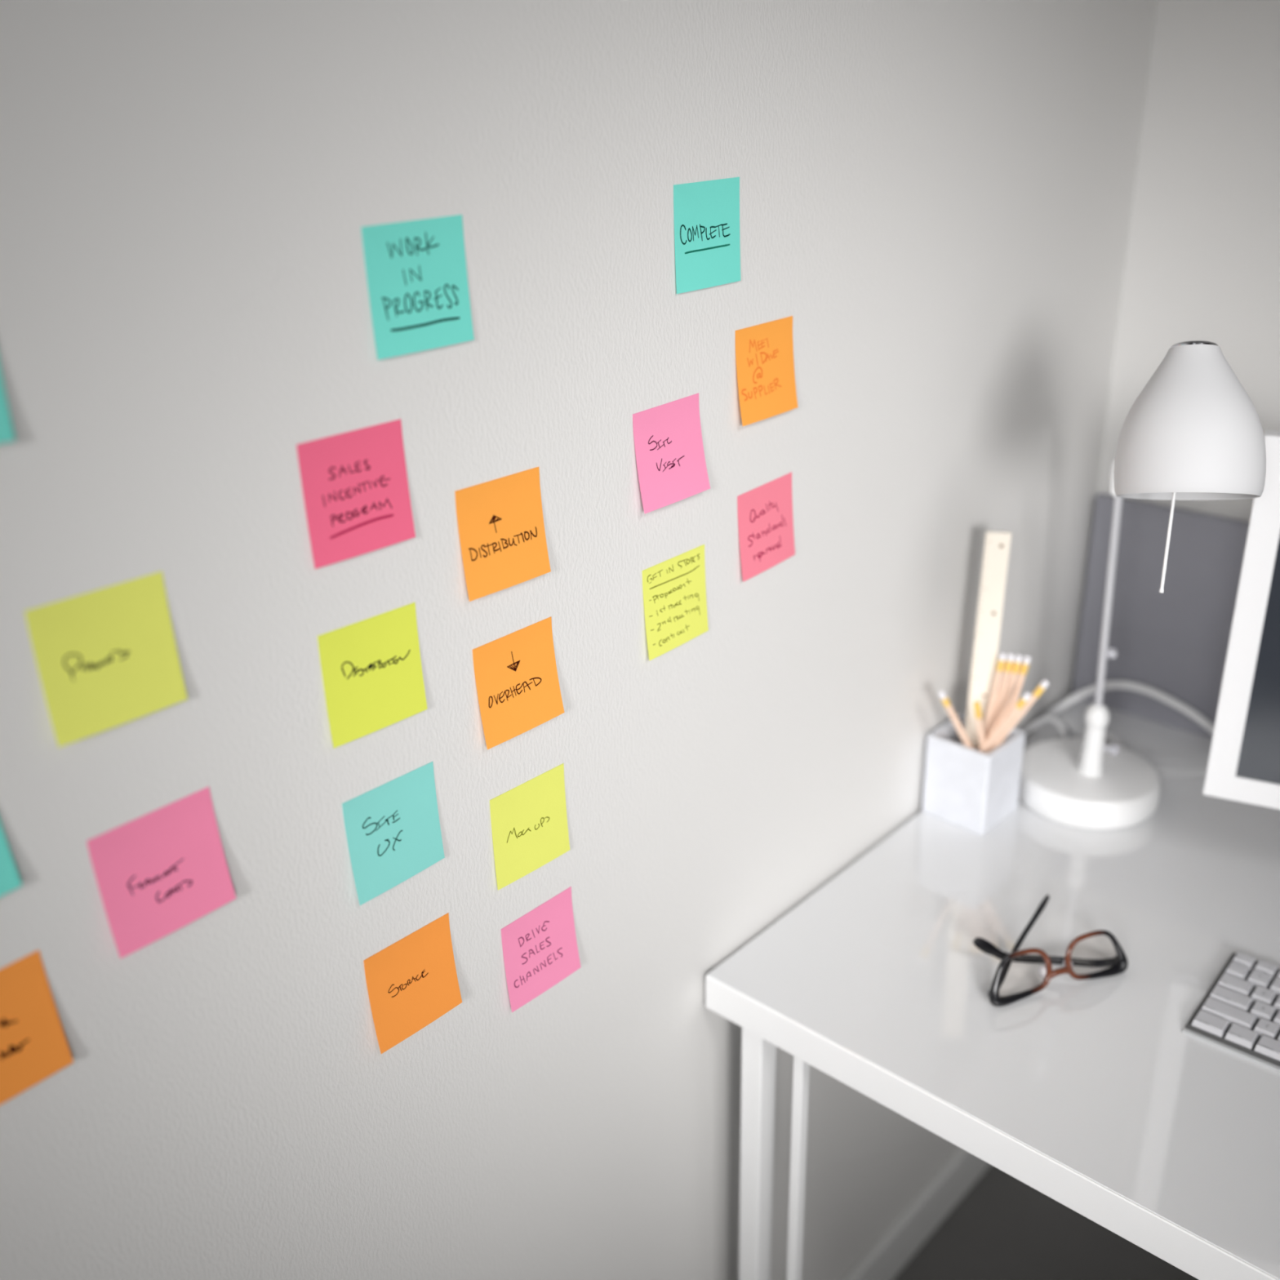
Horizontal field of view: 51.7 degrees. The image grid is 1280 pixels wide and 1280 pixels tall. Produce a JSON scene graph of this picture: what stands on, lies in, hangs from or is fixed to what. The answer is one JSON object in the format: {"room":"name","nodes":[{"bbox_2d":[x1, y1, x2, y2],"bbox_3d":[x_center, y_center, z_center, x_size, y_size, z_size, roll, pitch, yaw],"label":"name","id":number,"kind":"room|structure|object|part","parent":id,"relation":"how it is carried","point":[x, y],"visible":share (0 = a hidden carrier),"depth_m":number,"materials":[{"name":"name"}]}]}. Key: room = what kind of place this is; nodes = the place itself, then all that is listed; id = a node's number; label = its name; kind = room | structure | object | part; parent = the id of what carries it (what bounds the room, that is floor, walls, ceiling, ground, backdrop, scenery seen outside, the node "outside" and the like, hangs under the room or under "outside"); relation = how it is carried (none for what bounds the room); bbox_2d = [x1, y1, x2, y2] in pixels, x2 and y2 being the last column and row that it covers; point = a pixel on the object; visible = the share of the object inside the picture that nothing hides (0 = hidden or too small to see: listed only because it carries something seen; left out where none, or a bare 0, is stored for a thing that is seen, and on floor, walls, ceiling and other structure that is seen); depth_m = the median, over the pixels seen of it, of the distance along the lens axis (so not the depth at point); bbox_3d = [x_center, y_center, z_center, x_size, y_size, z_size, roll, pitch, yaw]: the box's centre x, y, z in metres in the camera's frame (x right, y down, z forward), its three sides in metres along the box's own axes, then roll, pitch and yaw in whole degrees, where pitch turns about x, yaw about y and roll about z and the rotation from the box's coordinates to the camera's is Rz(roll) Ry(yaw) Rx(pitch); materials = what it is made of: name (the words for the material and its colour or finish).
{"room":"office","nodes":[
{"label":"office","id":0,"kind":"room"},
{"bbox_2d":[0,0,1157,1279],"bbox_3d":[-0.937,0.223,0.115,0.120,2.600,4.600,19,31,38],"label":"wall","id":1,"kind":"structure","parent":0,"point":[937,196],"depth_m":0.93,"materials":[{"name":"paint"}]},
{"bbox_2d":[0,369,15,443],"bbox_3d":[-0.328,-0.122,0.599,0.007,0.080,0.080,19,31,38],"label":"sticky note","id":2,"kind":"object","parent":1,"relation":"attached to","point":[6,433],"visible":1,"depth_m":0.63,"materials":[{"name":"teal paper"}]},
{"bbox_2d":[0,822,22,896],"bbox_3d":[-0.356,0.108,0.660,0.007,0.078,0.079,19,31,38],"label":"sticky note","id":3,"kind":"object","parent":1,"relation":"attached to","point":[10,880],"visible":1,"depth_m":0.69,"materials":[{"name":"teal paper"}]},
{"bbox_2d":[0,950,73,1104],"bbox_3d":[-0.351,0.217,0.712,0.007,0.077,0.078,19,31,38],"label":"sticky note","id":4,"kind":"object","parent":1,"relation":"attached to","point":[34,1047],"visible":1,"depth_m":0.73,"materials":[{"name":"orange paper"}]},
{"bbox_2d":[24,571,187,747],"bbox_3d":[-0.283,0.010,0.707,0.007,0.077,0.077,19,31,38],"label":"sticky note","id":5,"kind":"object","parent":1,"relation":"attached to","point":[107,658],"visible":1,"depth_m":0.71,"materials":[{"name":"paper"}]},
{"bbox_2d":[86,786,236,959],"bbox_3d":[-0.275,0.134,0.766,0.009,0.076,0.077,19,31,38],"label":"sticky note","id":6,"kind":"object","parent":1,"relation":"attached to","point":[161,871],"visible":1,"depth_m":0.77,"materials":[{"name":"paper"}]},
{"bbox_2d":[296,418,415,568],"bbox_3d":[-0.171,-0.089,0.802,0.004,0.076,0.076,19,31,38],"label":"sticky note","id":7,"kind":"object","parent":1,"relation":"attached to","point":[355,487],"visible":1,"depth_m":0.80,"materials":[{"name":"paper"}]},
{"bbox_2d":[317,602,427,748],"bbox_3d":[-0.170,0.022,0.849,0.005,0.078,0.078,19,31,38],"label":"sticky note","id":8,"kind":"object","parent":1,"relation":"attached to","point":[372,673],"visible":1,"depth_m":0.85,"materials":[{"name":"yellow paper"}]},
{"bbox_2d":[342,761,444,905],"bbox_3d":[-0.165,0.131,0.898,0.007,0.077,0.077,19,31,38],"label":"sticky note","id":9,"kind":"object","parent":1,"relation":"attached to","point":[393,829],"visible":1,"depth_m":0.90,"materials":[{"name":"teal paper"}]},
{"bbox_2d":[363,912,462,1053],"bbox_3d":[-0.161,0.246,0.948,0.010,0.077,0.078,19,31,38],"label":"sticky note","id":10,"kind":"object","parent":1,"relation":"attached to","point":[412,982],"visible":1,"depth_m":0.95,"materials":[{"name":"orange paper"}]},
{"bbox_2d":[360,214,474,359],"bbox_3d":[-0.132,-0.213,0.798,0.004,0.076,0.076,19,31,38],"label":"sticky note","id":11,"kind":"object","parent":1,"relation":"attached to","point":[416,270],"visible":1,"depth_m":0.80,"materials":[{"name":"teal paper"}]},
{"bbox_2d":[454,466,551,601],"bbox_3d":[-0.092,-0.073,0.901,0.008,0.077,0.077,19,31,38],"label":"sticky note","id":12,"kind":"object","parent":1,"relation":"attached to","point":[500,521],"visible":1,"depth_m":0.90,"materials":[{"name":"orange paper"}]},
{"bbox_2d":[472,617,564,749],"bbox_3d":[-0.086,0.030,0.949,0.009,0.076,0.076,19,31,38],"label":"sticky note","id":13,"kind":"object","parent":1,"relation":"attached to","point":[518,691],"visible":1,"depth_m":0.95,"materials":[{"name":"orange paper"}]},
{"bbox_2d":[489,763,569,889],"bbox_3d":[-0.082,0.141,1.003,0.004,0.078,0.078,19,31,38],"label":"sticky note","id":14,"kind":"object","parent":1,"relation":"attached to","point":[529,820],"visible":1,"depth_m":1.00,"materials":[{"name":"paper"}]},
{"bbox_2d":[501,886,581,1012],"bbox_3d":[-0.077,0.245,1.049,0.008,0.076,0.077,19,31,38],"label":"sticky note","id":15,"kind":"object","parent":1,"relation":"attached to","point":[540,947],"visible":1,"depth_m":1.05,"materials":[{"name":"pink paper"}]},
{"bbox_2d":[632,393,710,513],"bbox_3d":[0.025,-0.143,1.010,0.011,0.077,0.077,19,31,38],"label":"sticky note","id":16,"kind":"object","parent":1,"relation":"attached to","point":[671,464],"visible":1,"depth_m":1.01,"materials":[{"name":"pink paper"}]},
{"bbox_2d":[642,544,708,661],"bbox_3d":[0.030,-0.031,1.066,0.005,0.076,0.077,19,31,38],"label":"sticky note","id":17,"kind":"object","parent":1,"relation":"attached to","point":[674,588],"visible":1,"depth_m":1.06,"materials":[{"name":"paper"}]},
{"bbox_2d":[673,177,741,293],"bbox_3d":[0.051,-0.301,0.982,0.003,0.076,0.076,19,31,38],"label":"sticky note","id":18,"kind":"object","parent":1,"relation":"attached to","point":[706,213],"visible":1,"depth_m":0.98,"materials":[{"name":"teal paper"}]},
{"bbox_2d":[737,471,795,582],"bbox_3d":[0.110,-0.097,1.134,0.005,0.079,0.079,19,31,38],"label":"sticky note","id":19,"kind":"object","parent":1,"relation":"attached to","point":[765,512],"visible":1,"depth_m":1.13,"materials":[{"name":"pink paper"}]},
{"bbox_2d":[735,315,797,426],"bbox_3d":[0.104,-0.219,1.075,0.008,0.076,0.076,19,31,38],"label":"sticky note","id":20,"kind":"object","parent":1,"relation":"attached to","point":[764,352],"visible":1,"depth_m":1.07,"materials":[{"name":"orange paper"}]},
{"bbox_2d":[842,1147,990,1279],"bbox_3d":[-0.860,1.388,0.580,0.014,0.090,4.360,19,31,38],"label":"baseboard","id":21,"kind":"structure","parent":1,"relation":"attached to","point":[899,1243],"depth_m":1.82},
{"bbox_2d":[893,1164,1198,1279],"bbox_3d":[0.481,1.936,-0.499,3.860,0.100,4.600,19,31,38],"label":"floor","id":22,"kind":"structure","parent":0,"point":[1003,1228],"depth_m":1.85,"materials":[{"name":"grey"}]},
{"bbox_2d":[705,699,1279,1279],"bbox_3d":[0.977,0.754,1.112,1.744,0.740,0.777,19,31,38],"label":"desk","id":23,"kind":"object","parent":22,"relation":"on","point":[1093,1095],"visible":0.81,"depth_m":1.22,"materials":[{"name":"white laminate"}]},
{"bbox_3d":[0.119,0.678,1.379,0.024,0.702,0.024,19,31,38],"label":"leg","id":24,"kind":"part","parent":23,"relation":"part of","materials":[{"name":"white metal"}]},
{"bbox_2d":[921,711,1025,834],"bbox_3d":[0.373,0.148,1.480,0.079,0.098,0.079,20,32,40],"label":"pencil cup","id":25,"kind":"object","parent":23,"relation":"on","point":[971,789],"visible":0.94,"depth_m":1.45,"materials":[{"name":"ceramic"}]},
{"bbox_2d":[937,690,973,749],"bbox_3d":[0.359,0.117,1.443,0.105,0.166,0.008,-16,28,-30],"label":"pencil","id":26,"kind":"object","parent":25,"relation":"in","point":[944,698],"visible":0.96,"depth_m":1.41,"materials":[{"name":"brown wood"}]},
{"bbox_2d":[973,701,986,753],"bbox_3d":[0.375,0.125,1.444,0.008,0.150,0.062,18,30,37],"label":"pencil","id":27,"kind":"object","parent":25,"relation":"in","point":[977,708],"visible":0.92,"depth_m":1.41,"materials":[{"name":"brown wood"}]},
{"bbox_2d":[963,531,1011,751],"bbox_3d":[0.373,0.036,1.436,0.032,0.322,0.011,1,24,5],"label":"ruler","id":28,"kind":"object","parent":25,"relation":"in","point":[997,544],"visible":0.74,"depth_m":1.41,"materials":[{"name":"brown wood"}]},
{"bbox_2d":[977,652,1006,750],"bbox_3d":[0.380,0.101,1.450,0.028,0.189,0.008,-3,24,-4],"label":"pencil","id":29,"kind":"object","parent":25,"relation":"in","point":[1001,662],"visible":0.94,"depth_m":1.43,"materials":[{"name":"brown wood"}]},
{"bbox_2d":[986,653,1014,750],"bbox_3d":[0.387,0.101,1.451,0.031,0.189,0.008,2,24,7],"label":"pencil","id":30,"kind":"object","parent":25,"relation":"in","point":[1007,669],"visible":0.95,"depth_m":1.43,"materials":[{"name":"brown wood"}]},
{"bbox_2d":[977,692,1031,752],"bbox_3d":[0.373,0.120,1.436,0.095,0.166,0.008,18,30,37],"label":"pencil","id":31,"kind":"object","parent":25,"relation":"in","point":[1024,700],"visible":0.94,"depth_m":1.40,"materials":[{"name":"brown wood"}]},
{"bbox_2d":[992,653,1022,742],"bbox_3d":[0.394,0.101,1.451,0.034,0.188,0.008,5,25,14],"label":"pencil","id":32,"kind":"object","parent":25,"relation":"in","point":[1017,663],"visible":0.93,"depth_m":1.43,"materials":[{"name":"brown wood"}]},
{"bbox_2d":[997,655,1031,746],"bbox_3d":[0.401,0.101,1.452,0.038,0.187,0.008,7,25,18],"label":"pencil","id":33,"kind":"object","parent":25,"relation":"in","point":[1023,671],"visible":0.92,"depth_m":1.42,"materials":[{"name":"brown wood"}]},
{"bbox_2d":[986,679,1048,753],"bbox_3d":[0.388,0.116,1.442,0.098,0.168,0.008,5,25,14],"label":"pencil","id":34,"kind":"object","parent":25,"relation":"in","point":[1037,693],"visible":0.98,"depth_m":1.42,"materials":[{"name":"brown wood"}]},
{"bbox_2d":[973,894,1128,1006],"bbox_3d":[0.372,0.285,1.236,0.148,0.045,0.085,-9,25,-17],"label":"eyeglasses","id":35,"kind":"object","parent":23,"relation":"on","point":[1118,964],"visible":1,"depth_m":1.22,"materials":[{"name":"black plastic"}]},
{"bbox_3d":[0.383,0.298,1.207,0.148,0.045,0.019,-9,25,-17],"label":"frame","id":36,"kind":"part","parent":35,"relation":"part of","materials":[{"name":"black plastic"}]},
{"bbox_2d":[1044,680,1214,734],"bbox_3d":[0.719,0.129,1.552,0.494,0.060,0.063,19,31,38],"label":"cable","id":37,"kind":"object","parent":23,"relation":"on","point":[1205,722],"visible":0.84,"depth_m":1.65,"materials":[{"name":"white plastic"}]},
{"bbox_2d":[1018,340,1266,830],"bbox_3d":[0.488,-0.045,1.316,0.185,0.578,0.535,0,24,3],"label":"desk lamp","id":38,"kind":"object","parent":23,"relation":"on","point":[1193,432],"visible":0.98,"depth_m":1.04,"materials":[{"name":"white metal"}]},
{"bbox_3d":[0.504,0.123,1.624,0.178,0.021,0.107,1,24,5],"label":"power cord","id":39,"kind":"part","parent":38,"relation":"part of","materials":[{"name":"white plastic"}]},
{"bbox_3d":[0.511,0.122,1.491,0.027,0.060,0.027,19,31,38],"label":"post","id":40,"kind":"part","parent":38,"relation":"part of","materials":[{"name":"white metal"}]},
{"bbox_3d":[0.528,0.123,1.485,0.020,0.013,0.012,6,25,16],"label":"clamp knob","id":41,"kind":"part","parent":38,"relation":"part of","materials":[{"name":"clear plastic"}]},
{"bbox_3d":[0.513,0.015,1.437,0.011,0.011,0.011,9,26,23],"label":"clamp knob","id":42,"kind":"part","parent":38,"relation":"part of","materials":[{"name":"clear plastic"}]},
{"bbox_3d":[0.421,-0.108,1.044,0.003,0.134,0.049,7,25,19],"label":"pull rod","id":43,"kind":"part","parent":38,"relation":"part of","materials":[{"name":"white metal"}]},
{"bbox_3d":[0.435,-0.162,1.038,0.114,0.134,0.116,19,31,38],"label":"lamp shade","id":44,"kind":"part","parent":38,"relation":"part of","materials":[{"name":"white metal"}]},
{"bbox_2d":[1071,493,1249,738],"bbox_3d":[1.204,0.163,1.176,1.700,0.280,0.012,19,31,38],"label":"panel","id":45,"kind":"object","parent":23,"relation":"on","point":[1174,642],"visible":0.56,"depth_m":1.63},
{"bbox_2d":[1182,951,1279,1072],"bbox_3d":[0.631,0.352,1.111,0.299,0.012,0.135,17,30,36],"label":"keyboard","id":46,"kind":"object","parent":23,"relation":"on","point":[1239,1014],"visible":1,"depth_m":1.16,"materials":[{"name":"white plastic"}]},
{"bbox_2d":[1202,430,1279,809],"bbox_3d":[0.846,0.059,1.189,0.585,0.476,0.150,10,26,25],"label":"monitor","id":47,"kind":"object","parent":23,"relation":"on","point":[1243,766],"visible":1,"depth_m":1.24,"materials":[{"name":"white plastic"}]},
{"bbox_2d":[1097,0,1279,521],"bbox_3d":[1.944,-0.003,0.470,3.600,2.600,0.120,19,31,38],"label":"wall","id":48,"kind":"structure","parent":0,"point":[1202,260],"depth_m":1.47,"materials":[{"name":"paint"}]}
]}

